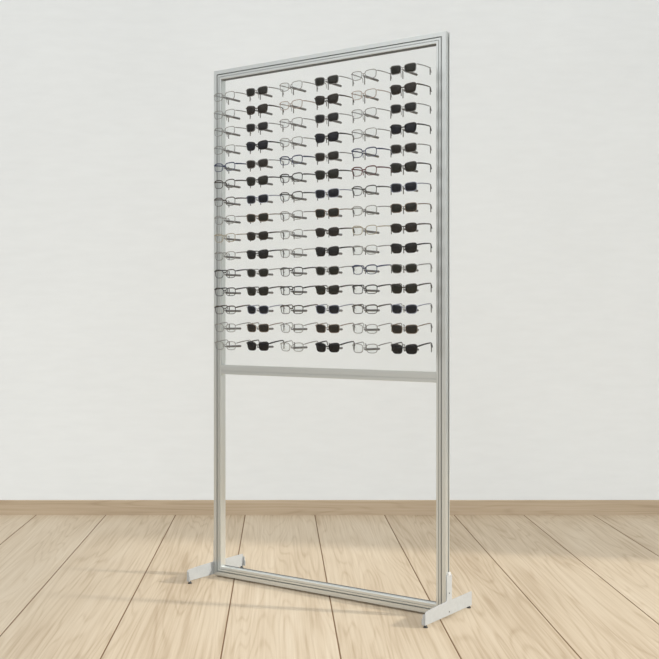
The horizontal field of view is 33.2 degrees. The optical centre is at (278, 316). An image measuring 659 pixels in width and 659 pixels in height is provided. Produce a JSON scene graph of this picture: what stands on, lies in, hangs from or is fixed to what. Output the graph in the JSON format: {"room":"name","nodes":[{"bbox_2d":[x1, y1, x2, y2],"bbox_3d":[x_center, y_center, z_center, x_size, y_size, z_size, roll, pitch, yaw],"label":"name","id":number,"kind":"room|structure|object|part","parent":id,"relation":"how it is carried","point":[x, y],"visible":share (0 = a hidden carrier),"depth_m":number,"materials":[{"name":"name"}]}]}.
{"room":"shop","nodes":[
{"label":"shop","id":0,"kind":"room"},
{"bbox_2d":[0,0,658,499],"bbox_3d":[-0.100,-1.922,6.120,9.800,6.000,0.200,0,0,0],"label":"wall","id":1,"kind":"structure","parent":0,"point":[107,106],"depth_m":6.02,"materials":[{"name":"white paint"}]},
{"bbox_2d":[0,500,658,514],"bbox_3d":[-0.200,1.037,6.013,9.600,0.082,0.015,0,0,0],"label":"baseboard","id":2,"kind":"structure","parent":1,"relation":"attached to","point":[7,507],"depth_m":6.01,"materials":[{"name":"brown wood"}]},
{"bbox_2d":[0,515,658,658],"bbox_3d":[-0.100,1.128,1.860,9.800,0.100,8.720,0,0,0],"label":"floor","id":3,"kind":"structure","parent":0,"point":[72,586],"depth_m":4.43,"materials":[{"name":"brown wood"}]},
{"bbox_2d":[187,31,471,627],"bbox_3d":[0.172,0.028,4.276,1.092,2.100,0.362,0,0,37],"label":"display stand","id":4,"kind":"object","parent":3,"relation":"on","point":[444,605],"visible":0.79,"depth_m":4.14,"materials":[{"name":"metal"}]},
{"bbox_3d":[-0.247,0.025,4.586,0.039,2.093,0.031,0,0,37],"label":"post","id":5,"kind":"part","parent":4,"relation":"part of","materials":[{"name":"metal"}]},
{"bbox_2d":[214,233,242,242],"bbox_3d":[-0.191,-0.319,4.464,0.127,0.037,0.099,0,0,36],"label":"eyeglasses","id":6,"kind":"object","parent":4,"relation":"attached to","point":[228,233],"visible":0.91,"depth_m":4.43,"materials":[{"name":"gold metal"}]},
{"bbox_2d":[214,251,245,260],"bbox_3d":[-0.190,-0.246,4.463,0.127,0.037,0.099,0,0,37],"label":"eyeglasses","id":7,"kind":"object","parent":4,"relation":"attached to","point":[229,251],"visible":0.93,"depth_m":4.43,"materials":[{"name":"silver metal"}]},
{"bbox_2d":[214,197,246,206],"bbox_3d":[-0.192,-0.463,4.465,0.128,0.036,0.100,0,0,36],"label":"eyeglasses","id":8,"kind":"object","parent":4,"relation":"attached to","point":[215,199],"visible":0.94,"depth_m":4.43,"materials":[{"name":"plastic"}]},
{"bbox_2d":[214,162,246,171],"bbox_3d":[-0.192,-0.602,4.465,0.128,0.035,0.100,0,0,37],"label":"eyeglasses","id":9,"kind":"object","parent":4,"relation":"attached to","point":[215,165],"visible":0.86,"depth_m":4.43,"materials":[{"name":"plastic"}]},
{"bbox_2d":[214,287,246,295],"bbox_3d":[-0.190,-0.103,4.463,0.128,0.038,0.100,0,0,37],"label":"eyeglasses","id":10,"kind":"object","parent":4,"relation":"attached to","point":[226,288],"visible":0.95,"depth_m":4.42,"materials":[{"name":"plastic"}]},
{"bbox_2d":[214,179,246,188],"bbox_3d":[-0.191,-0.534,4.465,0.128,0.036,0.100,0,0,37],"label":"eyeglasses","id":11,"kind":"object","parent":4,"relation":"attached to","point":[222,182],"visible":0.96,"depth_m":4.43,"materials":[{"name":"plastic"}]},
{"bbox_2d":[214,144,246,154],"bbox_3d":[-0.192,-0.672,4.465,0.127,0.034,0.098,0,0,37],"label":"eyeglasses","id":12,"kind":"object","parent":4,"relation":"attached to","point":[222,149],"visible":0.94,"depth_m":4.43,"materials":[{"name":"silver metal"}]},
{"bbox_2d":[214,269,247,277],"bbox_3d":[-0.190,-0.175,4.463,0.128,0.038,0.100,0,0,37],"label":"eyeglasses","id":13,"kind":"object","parent":4,"relation":"attached to","point":[217,270],"visible":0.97,"depth_m":4.42,"materials":[{"name":"plastic"}]},
{"bbox_2d":[215,215,246,224],"bbox_3d":[-0.191,-0.390,4.464,0.127,0.036,0.099,0,0,37],"label":"eyeglasses","id":14,"kind":"object","parent":4,"relation":"attached to","point":[228,215],"visible":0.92,"depth_m":4.43,"materials":[{"name":"silver metal"}]},
{"bbox_2d":[214,305,248,313],"bbox_3d":[-0.189,-0.031,4.463,0.128,0.039,0.100,0,0,37],"label":"eyeglasses","id":15,"kind":"object","parent":4,"relation":"attached to","point":[215,307],"visible":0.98,"depth_m":4.43,"materials":[{"name":"plastic"}]},
{"bbox_2d":[214,91,250,101],"bbox_3d":[-0.193,-0.886,4.466,0.127,0.034,0.098,0,1,37],"label":"eyeglasses","id":16,"kind":"object","parent":4,"relation":"attached to","point":[229,91],"visible":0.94,"depth_m":4.43,"materials":[{"name":"silver metal"}]},
{"bbox_2d":[214,109,250,119],"bbox_3d":[-0.193,-0.815,4.466,0.127,0.034,0.098,0,2,36],"label":"eyeglasses","id":17,"kind":"object","parent":4,"relation":"attached to","point":[229,109],"visible":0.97,"depth_m":4.43,"materials":[{"name":"silver metal"}]},
{"bbox_2d":[215,322,249,331],"bbox_3d":[-0.189,0.041,4.462,0.127,0.040,0.099,0,0,37],"label":"eyeglasses","id":18,"kind":"object","parent":4,"relation":"attached to","point":[223,322],"visible":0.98,"depth_m":4.43,"materials":[{"name":"silver metal"}]},
{"bbox_2d":[214,126,250,135],"bbox_3d":[-0.192,-0.747,4.465,0.127,0.034,0.098,0,2,37],"label":"eyeglasses","id":19,"kind":"object","parent":4,"relation":"attached to","point":[222,131],"visible":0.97,"depth_m":4.42,"materials":[{"name":"silver metal"}]},
{"bbox_2d":[215,339,250,349],"bbox_3d":[-0.189,0.112,4.462,0.127,0.040,0.099,0,0,37],"label":"eyeglasses","id":20,"kind":"object","parent":4,"relation":"attached to","point":[226,339],"visible":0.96,"depth_m":4.43,"materials":[{"name":"silver metal"}]},
{"bbox_2d":[246,175,283,185],"bbox_3d":[-0.059,-0.534,4.366,0.128,0.037,0.100,0,0,37],"label":"sunglasses","id":21,"kind":"object","parent":4,"relation":"attached to","point":[262,180],"visible":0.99,"depth_m":4.32,"materials":[{"name":"plastic"}]},
{"bbox_2d":[246,249,283,258],"bbox_3d":[-0.058,-0.247,4.365,0.128,0.039,0.100,0,0,36],"label":"sunglasses","id":22,"kind":"object","parent":4,"relation":"attached to","point":[251,254],"visible":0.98,"depth_m":4.32,"materials":[{"name":"plastic"}]},
{"bbox_2d":[246,140,283,150],"bbox_3d":[-0.060,-0.673,4.367,0.128,0.037,0.099,0,0,37],"label":"sunglasses","id":23,"kind":"object","parent":4,"relation":"attached to","point":[263,144],"visible":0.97,"depth_m":4.32,"materials":[{"name":"plastic"}]},
{"bbox_2d":[246,104,283,115],"bbox_3d":[-0.060,-0.816,4.367,0.128,0.037,0.099,0,1,37],"label":"sunglasses","id":24,"kind":"object","parent":4,"relation":"attached to","point":[262,108],"visible":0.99,"depth_m":4.32,"materials":[{"name":"plastic"}]},
{"bbox_2d":[246,231,283,240],"bbox_3d":[-0.058,-0.319,4.365,0.128,0.037,0.100,0,0,37],"label":"sunglasses","id":25,"kind":"object","parent":4,"relation":"attached to","point":[263,235],"visible":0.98,"depth_m":4.33,"materials":[{"name":"plastic"}]},
{"bbox_2d":[246,86,283,96],"bbox_3d":[-0.060,-0.887,4.367,0.127,0.034,0.098,0,1,37],"label":"sunglasses","id":26,"kind":"object","parent":4,"relation":"attached to","point":[262,90],"visible":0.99,"depth_m":4.33,"materials":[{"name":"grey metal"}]},
{"bbox_2d":[246,194,283,203],"bbox_3d":[-0.059,-0.463,4.366,0.127,0.035,0.099,0,0,37],"label":"sunglasses","id":27,"kind":"object","parent":4,"relation":"attached to","point":[263,198],"visible":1,"depth_m":4.32,"materials":[{"name":"blue metal"}]},
{"bbox_2d":[246,213,283,221],"bbox_3d":[-0.059,-0.390,4.366,0.127,0.035,0.099,0,0,36],"label":"sunglasses","id":28,"kind":"object","parent":4,"relation":"attached to","point":[262,217],"visible":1,"depth_m":4.32,"materials":[{"name":"brown metal"}]},
{"bbox_2d":[246,122,283,132],"bbox_3d":[-0.060,-0.746,4.367,0.127,0.034,0.098,0,0,36],"label":"sunglasses","id":29,"kind":"object","parent":4,"relation":"attached to","point":[262,126],"visible":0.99,"depth_m":4.32,"materials":[{"name":"grey metal"}]},
{"bbox_2d":[246,158,283,168],"bbox_3d":[-0.059,-0.602,4.366,0.127,0.034,0.098,0,0,37],"label":"sunglasses","id":30,"kind":"object","parent":4,"relation":"attached to","point":[261,163],"visible":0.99,"depth_m":4.32,"materials":[{"name":"grey metal"}]},
{"bbox_2d":[246,340,284,350],"bbox_3d":[-0.057,0.111,4.364,0.128,0.042,0.100,0,0,36],"label":"sunglasses","id":31,"kind":"object","parent":4,"relation":"on","point":[263,346],"visible":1,"depth_m":4.33,"materials":[{"name":"plastic"}]},
{"bbox_2d":[246,286,284,295],"bbox_3d":[-0.057,-0.103,4.365,0.128,0.039,0.100,0,0,36],"label":"sunglasses","id":32,"kind":"object","parent":4,"relation":"attached to","point":[263,291],"visible":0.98,"depth_m":4.32,"materials":[{"name":"plastic"}]},
{"bbox_2d":[246,322,284,331],"bbox_3d":[-0.057,0.041,4.364,0.127,0.039,0.099,0,0,36],"label":"sunglasses","id":33,"kind":"object","parent":4,"relation":"attached to","point":[251,327],"visible":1,"depth_m":4.32,"materials":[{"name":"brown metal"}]},
{"bbox_2d":[246,268,284,276],"bbox_3d":[-0.058,-0.175,4.365,0.127,0.037,0.099,0,0,37],"label":"sunglasses","id":34,"kind":"object","parent":4,"relation":"attached to","point":[263,272],"visible":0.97,"depth_m":4.32,"materials":[{"name":"grey metal"}]},
{"bbox_2d":[247,304,284,313],"bbox_3d":[-0.057,-0.030,4.364,0.127,0.038,0.099,0,0,37],"label":"sunglasses","id":35,"kind":"object","parent":4,"relation":"attached to","point":[264,309],"visible":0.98,"depth_m":4.32,"materials":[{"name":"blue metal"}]},
{"bbox_2d":[279,155,314,164],"bbox_3d":[0.073,-0.602,4.268,0.128,0.035,0.100,0,0,36],"label":"eyeglasses","id":36,"kind":"object","parent":4,"relation":"attached to","point":[281,158],"visible":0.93,"depth_m":4.23,"materials":[{"name":"plastic"}]},
{"bbox_2d":[279,117,314,127],"bbox_3d":[0.073,-0.746,4.268,0.127,0.034,0.098,0,0,37],"label":"eyeglasses","id":37,"kind":"object","parent":4,"relation":"attached to","point":[280,121],"visible":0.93,"depth_m":4.24,"materials":[{"name":"grey metal"}]},
{"bbox_2d":[279,136,314,146],"bbox_3d":[0.073,-0.672,4.268,0.127,0.034,0.098,0,0,37],"label":"eyeglasses","id":38,"kind":"object","parent":4,"relation":"attached to","point":[298,136],"visible":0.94,"depth_m":4.24,"materials":[{"name":"silver metal"}]},
{"bbox_2d":[280,172,314,182],"bbox_3d":[0.074,-0.534,4.267,0.128,0.036,0.100,0,0,37],"label":"eyeglasses","id":39,"kind":"object","parent":4,"relation":"attached to","point":[297,172],"visible":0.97,"depth_m":4.22,"materials":[{"name":"plastic"}]},
{"bbox_2d":[280,191,314,201],"bbox_3d":[0.074,-0.463,4.267,0.128,0.036,0.100,0,0,36],"label":"eyeglasses","id":40,"kind":"object","parent":4,"relation":"attached to","point":[291,195],"visible":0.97,"depth_m":4.23,"materials":[{"name":"plastic"}]},
{"bbox_2d":[280,248,314,257],"bbox_3d":[0.075,-0.246,4.266,0.127,0.038,0.099,0,0,37],"label":"eyeglasses","id":41,"kind":"object","parent":4,"relation":"attached to","point":[296,248],"visible":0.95,"depth_m":4.23,"materials":[{"name":"silver metal"}]},
{"bbox_2d":[280,210,314,219],"bbox_3d":[0.074,-0.390,4.267,0.127,0.036,0.098,0,0,37],"label":"eyeglasses","id":42,"kind":"object","parent":4,"relation":"attached to","point":[297,210],"visible":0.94,"depth_m":4.23,"materials":[{"name":"silver metal"}]},
{"bbox_2d":[280,229,314,238],"bbox_3d":[0.075,-0.318,4.266,0.127,0.037,0.099,0,0,37],"label":"eyeglasses","id":43,"kind":"object","parent":4,"relation":"attached to","point":[296,229],"visible":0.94,"depth_m":4.23,"materials":[{"name":"silver metal"}]},
{"bbox_2d":[280,267,315,276],"bbox_3d":[0.075,-0.175,4.266,0.128,0.038,0.100,0,0,37],"label":"eyeglasses","id":44,"kind":"object","parent":4,"relation":"attached to","point":[282,268],"visible":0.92,"depth_m":4.23,"materials":[{"name":"plastic"}]},
{"bbox_2d":[280,285,316,294],"bbox_3d":[0.076,-0.103,4.266,0.128,0.038,0.100,0,0,37],"label":"eyeglasses","id":45,"kind":"object","parent":4,"relation":"attached to","point":[315,285],"visible":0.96,"depth_m":4.23,"materials":[{"name":"plastic"}]},
{"bbox_2d":[280,322,316,332],"bbox_3d":[0.076,0.041,4.265,0.127,0.040,0.099,0,0,36],"label":"eyeglasses","id":46,"kind":"object","parent":4,"relation":"attached to","point":[289,322],"visible":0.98,"depth_m":4.23,"materials":[{"name":"silver metal"}]},
{"bbox_2d":[279,80,317,91],"bbox_3d":[0.072,-0.886,4.269,0.127,0.034,0.098,0,1,37],"label":"eyeglasses","id":47,"kind":"object","parent":4,"relation":"attached to","point":[298,80],"visible":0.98,"depth_m":4.24,"materials":[{"name":"silver metal"}]},
{"bbox_2d":[280,304,317,313],"bbox_3d":[0.076,-0.031,4.266,0.128,0.039,0.100,0,0,37],"label":"eyeglasses","id":48,"kind":"object","parent":4,"relation":"attached to","point":[289,304],"visible":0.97,"depth_m":4.23,"materials":[{"name":"plastic"}]},
{"bbox_2d":[280,99,317,110],"bbox_3d":[0.072,-0.816,4.269,0.127,0.034,0.098,0,2,36],"label":"eyeglasses","id":49,"kind":"object","parent":4,"relation":"attached to","point":[297,99],"visible":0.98,"depth_m":4.24,"materials":[{"name":"gold metal"}]},
{"bbox_2d":[280,340,317,351],"bbox_3d":[0.076,0.112,4.265,0.127,0.041,0.099,0,0,36],"label":"eyeglasses","id":50,"kind":"object","parent":4,"relation":"attached to","point":[290,340],"visible":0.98,"depth_m":4.23,"materials":[{"name":"silver metal"}]},
{"bbox_3d":[0.171,1.052,4.275,1.081,0.039,0.031,0,0,37],"label":"rail","id":51,"kind":"part","parent":4,"relation":"part of","materials":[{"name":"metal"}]},
{"bbox_3d":[0.171,0.217,4.274,1.003,0.038,0.027,0,0,37],"label":"rail","id":52,"kind":"part","parent":4,"relation":"part of","materials":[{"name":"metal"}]},
{"bbox_3d":[0.171,-1.002,4.275,1.081,0.039,0.031,0,0,37],"label":"rail","id":53,"kind":"part","parent":4,"relation":"part of","materials":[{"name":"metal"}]},
{"bbox_2d":[314,131,353,142],"bbox_3d":[0.205,-0.673,4.169,0.128,0.037,0.099,0,0,36],"label":"sunglasses","id":54,"kind":"object","parent":4,"relation":"attached to","point":[332,136],"visible":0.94,"depth_m":4.13,"materials":[{"name":"plastic"}]},
{"bbox_2d":[314,93,353,105],"bbox_3d":[0.205,-0.816,4.170,0.128,0.037,0.099,0,2,37],"label":"sunglasses","id":55,"kind":"object","parent":4,"relation":"attached to","point":[332,98],"visible":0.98,"depth_m":4.13,"materials":[{"name":"plastic"}]},
{"bbox_2d":[315,112,353,123],"bbox_3d":[0.205,-0.746,4.169,0.127,0.034,0.098,0,0,37],"label":"sunglasses","id":56,"kind":"object","parent":4,"relation":"attached to","point":[332,117],"visible":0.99,"depth_m":4.12,"materials":[{"name":"grey metal"}]},
{"bbox_2d":[315,75,353,87],"bbox_3d":[0.204,-0.886,4.170,0.127,0.034,0.098,0,1,37],"label":"sunglasses","id":57,"kind":"object","parent":4,"relation":"attached to","point":[333,79],"visible":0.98,"depth_m":4.13,"materials":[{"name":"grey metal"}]},
{"bbox_2d":[315,341,354,352],"bbox_3d":[0.208,0.111,4.166,0.128,0.042,0.100,0,0,36],"label":"sunglasses","id":58,"kind":"object","parent":4,"relation":"on","point":[320,346],"visible":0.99,"depth_m":4.13,"materials":[{"name":"plastic"}]},
{"bbox_2d":[315,246,354,256],"bbox_3d":[0.207,-0.247,4.167,0.128,0.039,0.100,0,0,37],"label":"sunglasses","id":59,"kind":"object","parent":4,"relation":"attached to","point":[334,250],"visible":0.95,"depth_m":4.13,"materials":[{"name":"plastic"}]},
{"bbox_2d":[315,284,354,294],"bbox_3d":[0.208,-0.103,4.167,0.128,0.040,0.100,0,0,37],"label":"sunglasses","id":60,"kind":"object","parent":4,"relation":"attached to","point":[320,289],"visible":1,"depth_m":4.13,"materials":[{"name":"plastic"}]},
{"bbox_2d":[315,169,354,179],"bbox_3d":[0.206,-0.534,4.169,0.128,0.037,0.100,0,0,36],"label":"sunglasses","id":61,"kind":"object","parent":4,"relation":"attached to","point":[333,173],"visible":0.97,"depth_m":4.13,"materials":[{"name":"plastic"}]},
{"bbox_2d":[315,323,354,332],"bbox_3d":[0.208,0.041,4.166,0.127,0.039,0.099,0,0,37],"label":"sunglasses","id":62,"kind":"object","parent":4,"relation":"attached to","point":[320,328],"visible":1,"depth_m":4.13,"materials":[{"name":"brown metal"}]},
{"bbox_2d":[315,208,354,217],"bbox_3d":[0.206,-0.391,4.168,0.127,0.036,0.099,0,0,36],"label":"sunglasses","id":63,"kind":"object","parent":4,"relation":"attached to","point":[333,212],"visible":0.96,"depth_m":4.12,"materials":[{"name":"brown metal"}]},
{"bbox_2d":[315,188,354,198],"bbox_3d":[0.206,-0.463,4.168,0.127,0.034,0.098,0,0,37],"label":"sunglasses","id":64,"kind":"object","parent":4,"relation":"attached to","point":[334,192],"visible":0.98,"depth_m":4.12,"materials":[{"name":"blue metal"}]},
{"bbox_2d":[315,227,354,236],"bbox_3d":[0.207,-0.319,4.168,0.128,0.036,0.100,0,0,37],"label":"sunglasses","id":65,"kind":"object","parent":4,"relation":"attached to","point":[333,231],"visible":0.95,"depth_m":4.13,"materials":[{"name":"plastic"}]},
{"bbox_2d":[315,304,354,313],"bbox_3d":[0.208,-0.031,4.167,0.127,0.039,0.099,0,0,37],"label":"sunglasses","id":66,"kind":"object","parent":4,"relation":"attached to","point":[333,309],"visible":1,"depth_m":4.13,"materials":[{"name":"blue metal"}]},
{"bbox_2d":[315,151,354,161],"bbox_3d":[0.206,-0.602,4.169,0.127,0.034,0.098,0,0,37],"label":"sunglasses","id":67,"kind":"object","parent":4,"relation":"attached to","point":[334,155],"visible":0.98,"depth_m":4.12,"materials":[{"name":"grey metal"}]},
{"bbox_2d":[315,266,354,275],"bbox_3d":[0.208,-0.175,4.167,0.127,0.037,0.099,0,0,37],"label":"sunglasses","id":68,"kind":"object","parent":4,"relation":"attached to","point":[333,270],"visible":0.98,"depth_m":4.12,"materials":[{"name":"grey metal"}]},
{"bbox_2d":[351,205,390,215],"bbox_3d":[0.339,-0.390,4.070,0.127,0.037,0.099,0,0,36],"label":"eyeglasses","id":69,"kind":"object","parent":4,"relation":"attached to","point":[369,205],"visible":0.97,"depth_m":4.04,"materials":[{"name":"silver metal"}]},
{"bbox_2d":[352,225,389,234],"bbox_3d":[0.340,-0.319,4.069,0.127,0.037,0.099,0,0,37],"label":"eyeglasses","id":70,"kind":"object","parent":4,"relation":"attached to","point":[368,225],"visible":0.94,"depth_m":4.04,"materials":[{"name":"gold metal"}]},
{"bbox_2d":[352,245,389,254],"bbox_3d":[0.340,-0.247,4.069,0.127,0.038,0.099,0,0,36],"label":"eyeglasses","id":71,"kind":"object","parent":4,"relation":"attached to","point":[355,245],"visible":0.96,"depth_m":4.04,"materials":[{"name":"silver metal"}]},
{"bbox_2d":[351,147,391,157],"bbox_3d":[0.338,-0.602,4.070,0.128,0.035,0.099,0,0,37],"label":"eyeglasses","id":72,"kind":"object","parent":4,"relation":"attached to","point":[352,151],"visible":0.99,"depth_m":4.04,"materials":[{"name":"plastic"}]},
{"bbox_2d":[351,165,391,176],"bbox_3d":[0.339,-0.534,4.070,0.128,0.036,0.100,0,0,37],"label":"eyeglasses","id":73,"kind":"object","parent":4,"relation":"attached to","point":[352,169],"visible":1,"depth_m":4.03,"materials":[{"name":"plastic"}]},
{"bbox_2d":[352,264,390,274],"bbox_3d":[0.340,-0.175,4.069,0.128,0.038,0.100,0,0,37],"label":"eyeglasses","id":74,"kind":"object","parent":4,"relation":"attached to","point":[370,264],"visible":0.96,"depth_m":4.03,"materials":[{"name":"plastic"}]},
{"bbox_2d":[352,185,390,195],"bbox_3d":[0.339,-0.463,4.070,0.128,0.036,0.100,0,0,37],"label":"eyeglasses","id":75,"kind":"object","parent":4,"relation":"attached to","point":[363,189],"visible":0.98,"depth_m":4.04,"materials":[{"name":"plastic"}]},
{"bbox_2d":[351,107,391,119],"bbox_3d":[0.338,-0.746,4.071,0.127,0.034,0.098,0,0,37],"label":"eyeglasses","id":76,"kind":"object","parent":4,"relation":"attached to","point":[352,112],"visible":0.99,"depth_m":4.04,"materials":[{"name":"grey metal"}]},
{"bbox_2d":[351,69,391,80],"bbox_3d":[0.337,-0.886,4.071,0.127,0.034,0.098,0,1,37],"label":"eyeglasses","id":77,"kind":"object","parent":4,"relation":"attached to","point":[369,69],"visible":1,"depth_m":4.04,"materials":[{"name":"silver metal"}]},
{"bbox_2d":[351,88,391,101],"bbox_3d":[0.338,-0.814,4.071,0.127,0.034,0.098,0,0,37],"label":"eyeglasses","id":78,"kind":"object","parent":4,"relation":"attached to","point":[372,88],"visible":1,"depth_m":4.04,"materials":[{"name":"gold metal"}]},
{"bbox_2d":[352,304,391,313],"bbox_3d":[0.340,-0.030,4.069,0.128,0.038,0.100,0,0,36],"label":"eyeglasses","id":79,"kind":"object","parent":4,"relation":"attached to","point":[363,307],"visible":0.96,"depth_m":4.03,"materials":[{"name":"plastic"}]},
{"bbox_2d":[352,284,391,293],"bbox_3d":[0.341,-0.103,4.068,0.128,0.038,0.100,0,0,37],"label":"eyeglasses","id":80,"kind":"object","parent":4,"relation":"attached to","point":[362,286],"visible":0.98,"depth_m":4.03,"materials":[{"name":"plastic"}]},
{"bbox_2d":[352,323,391,333],"bbox_3d":[0.341,0.041,4.068,0.127,0.040,0.099,0,0,36],"label":"eyeglasses","id":81,"kind":"object","parent":4,"relation":"attached to","point":[358,323],"visible":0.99,"depth_m":4.03,"materials":[{"name":"silver metal"}]},
{"bbox_2d":[352,342,391,352],"bbox_3d":[0.341,0.112,4.067,0.127,0.040,0.099,0,0,37],"label":"eyeglasses","id":82,"kind":"object","parent":4,"relation":"attached to","point":[358,342],"visible":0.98,"depth_m":4.03,"materials":[{"name":"grey metal"}]},
{"bbox_2d":[352,127,391,138],"bbox_3d":[0.338,-0.672,4.071,0.127,0.034,0.098,0,0,37],"label":"eyeglasses","id":83,"kind":"object","parent":4,"relation":"attached to","point":[373,127],"visible":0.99,"depth_m":4.04,"materials":[{"name":"silver metal"}]},
{"bbox_2d":[390,122,431,134],"bbox_3d":[0.470,-0.673,3.972,0.128,0.037,0.099,0,0,36],"label":"sunglasses","id":84,"kind":"object","parent":4,"relation":"attached to","point":[410,127],"visible":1,"depth_m":3.93,"materials":[{"name":"plastic"}]},
{"bbox_2d":[390,161,431,172],"bbox_3d":[0.471,-0.534,3.971,0.128,0.037,0.099,0,0,36],"label":"sunglasses","id":85,"kind":"object","parent":4,"relation":"attached to","point":[410,166],"visible":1,"depth_m":3.93,"materials":[{"name":"plastic"}]},
{"bbox_2d":[390,82,431,95],"bbox_3d":[0.470,-0.815,3.972,0.128,0.037,0.099,0,0,37],"label":"sunglasses","id":86,"kind":"object","parent":4,"relation":"attached to","point":[410,87],"visible":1,"depth_m":3.93,"materials":[{"name":"plastic"}]},
{"bbox_2d":[390,242,431,253],"bbox_3d":[0.472,-0.247,3.970,0.128,0.039,0.100,0,0,36],"label":"sunglasses","id":87,"kind":"object","parent":4,"relation":"attached to","point":[396,248],"visible":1,"depth_m":3.93,"materials":[{"name":"plastic"}]},
{"bbox_2d":[390,283,431,293],"bbox_3d":[0.472,-0.103,3.970,0.128,0.040,0.100,0,0,36],"label":"sunglasses","id":88,"kind":"object","parent":4,"relation":"attached to","point":[411,288],"visible":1,"depth_m":3.93,"materials":[{"name":"plastic"}]},
{"bbox_2d":[390,142,431,153],"bbox_3d":[0.471,-0.602,3.972,0.127,0.034,0.098,0,0,37],"label":"sunglasses","id":89,"kind":"object","parent":4,"relation":"attached to","point":[409,147],"visible":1,"depth_m":3.93,"materials":[{"name":"grey metal"}]},
{"bbox_2d":[390,222,431,232],"bbox_3d":[0.472,-0.319,3.971,0.128,0.036,0.100,0,0,37],"label":"sunglasses","id":90,"kind":"object","parent":4,"relation":"attached to","point":[409,227],"visible":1,"depth_m":3.93,"materials":[{"name":"plastic"}]},
{"bbox_2d":[390,62,431,76],"bbox_3d":[0.470,-0.886,3.972,0.127,0.034,0.098,0,1,37],"label":"sunglasses","id":91,"kind":"object","parent":4,"relation":"attached to","point":[410,67],"visible":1,"depth_m":3.93,"materials":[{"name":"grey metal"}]},
{"bbox_2d":[390,102,431,114],"bbox_3d":[0.470,-0.747,3.972,0.127,0.034,0.098,0,2,37],"label":"sunglasses","id":92,"kind":"object","parent":4,"relation":"attached to","point":[411,106],"visible":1,"depth_m":3.93,"materials":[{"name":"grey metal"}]},
{"bbox_2d":[390,202,431,212],"bbox_3d":[0.472,-0.390,3.971,0.127,0.035,0.099,0,0,37],"label":"sunglasses","id":93,"kind":"object","parent":4,"relation":"attached to","point":[409,207],"visible":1,"depth_m":3.93,"materials":[{"name":"brown metal"}]},
{"bbox_2d":[390,182,431,192],"bbox_3d":[0.471,-0.463,3.971,0.127,0.034,0.098,0,0,36],"label":"sunglasses","id":94,"kind":"object","parent":4,"relation":"attached to","point":[410,186],"visible":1,"depth_m":3.93,"materials":[{"name":"blue metal"}]},
{"bbox_2d":[391,342,432,353],"bbox_3d":[0.474,0.112,3.969,0.128,0.042,0.100,0,0,37],"label":"sunglasses","id":95,"kind":"object","parent":4,"relation":"on","point":[397,348],"visible":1,"depth_m":3.93,"materials":[{"name":"plastic"}]},
{"bbox_2d":[391,323,432,333],"bbox_3d":[0.473,0.041,3.969,0.127,0.039,0.099,0,0,36],"label":"sunglasses","id":96,"kind":"object","parent":4,"relation":"attached to","point":[396,329],"visible":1,"depth_m":3.93,"materials":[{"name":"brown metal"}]},
{"bbox_2d":[391,303,432,313],"bbox_3d":[0.473,-0.030,3.969,0.127,0.039,0.099,0,0,37],"label":"sunglasses","id":97,"kind":"object","parent":4,"relation":"attached to","point":[396,308],"visible":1,"depth_m":3.93,"materials":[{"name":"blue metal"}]},
{"bbox_2d":[391,263,432,272],"bbox_3d":[0.473,-0.175,3.970,0.127,0.037,0.099,0,0,37],"label":"sunglasses","id":98,"kind":"object","parent":4,"relation":"attached to","point":[412,267],"visible":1,"depth_m":3.93,"materials":[{"name":"grey metal"}]},
{"bbox_3d":[0.589,0.025,3.964,0.039,2.093,0.031,0,0,37],"label":"post","id":99,"kind":"part","parent":4,"relation":"part of","materials":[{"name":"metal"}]}
]}

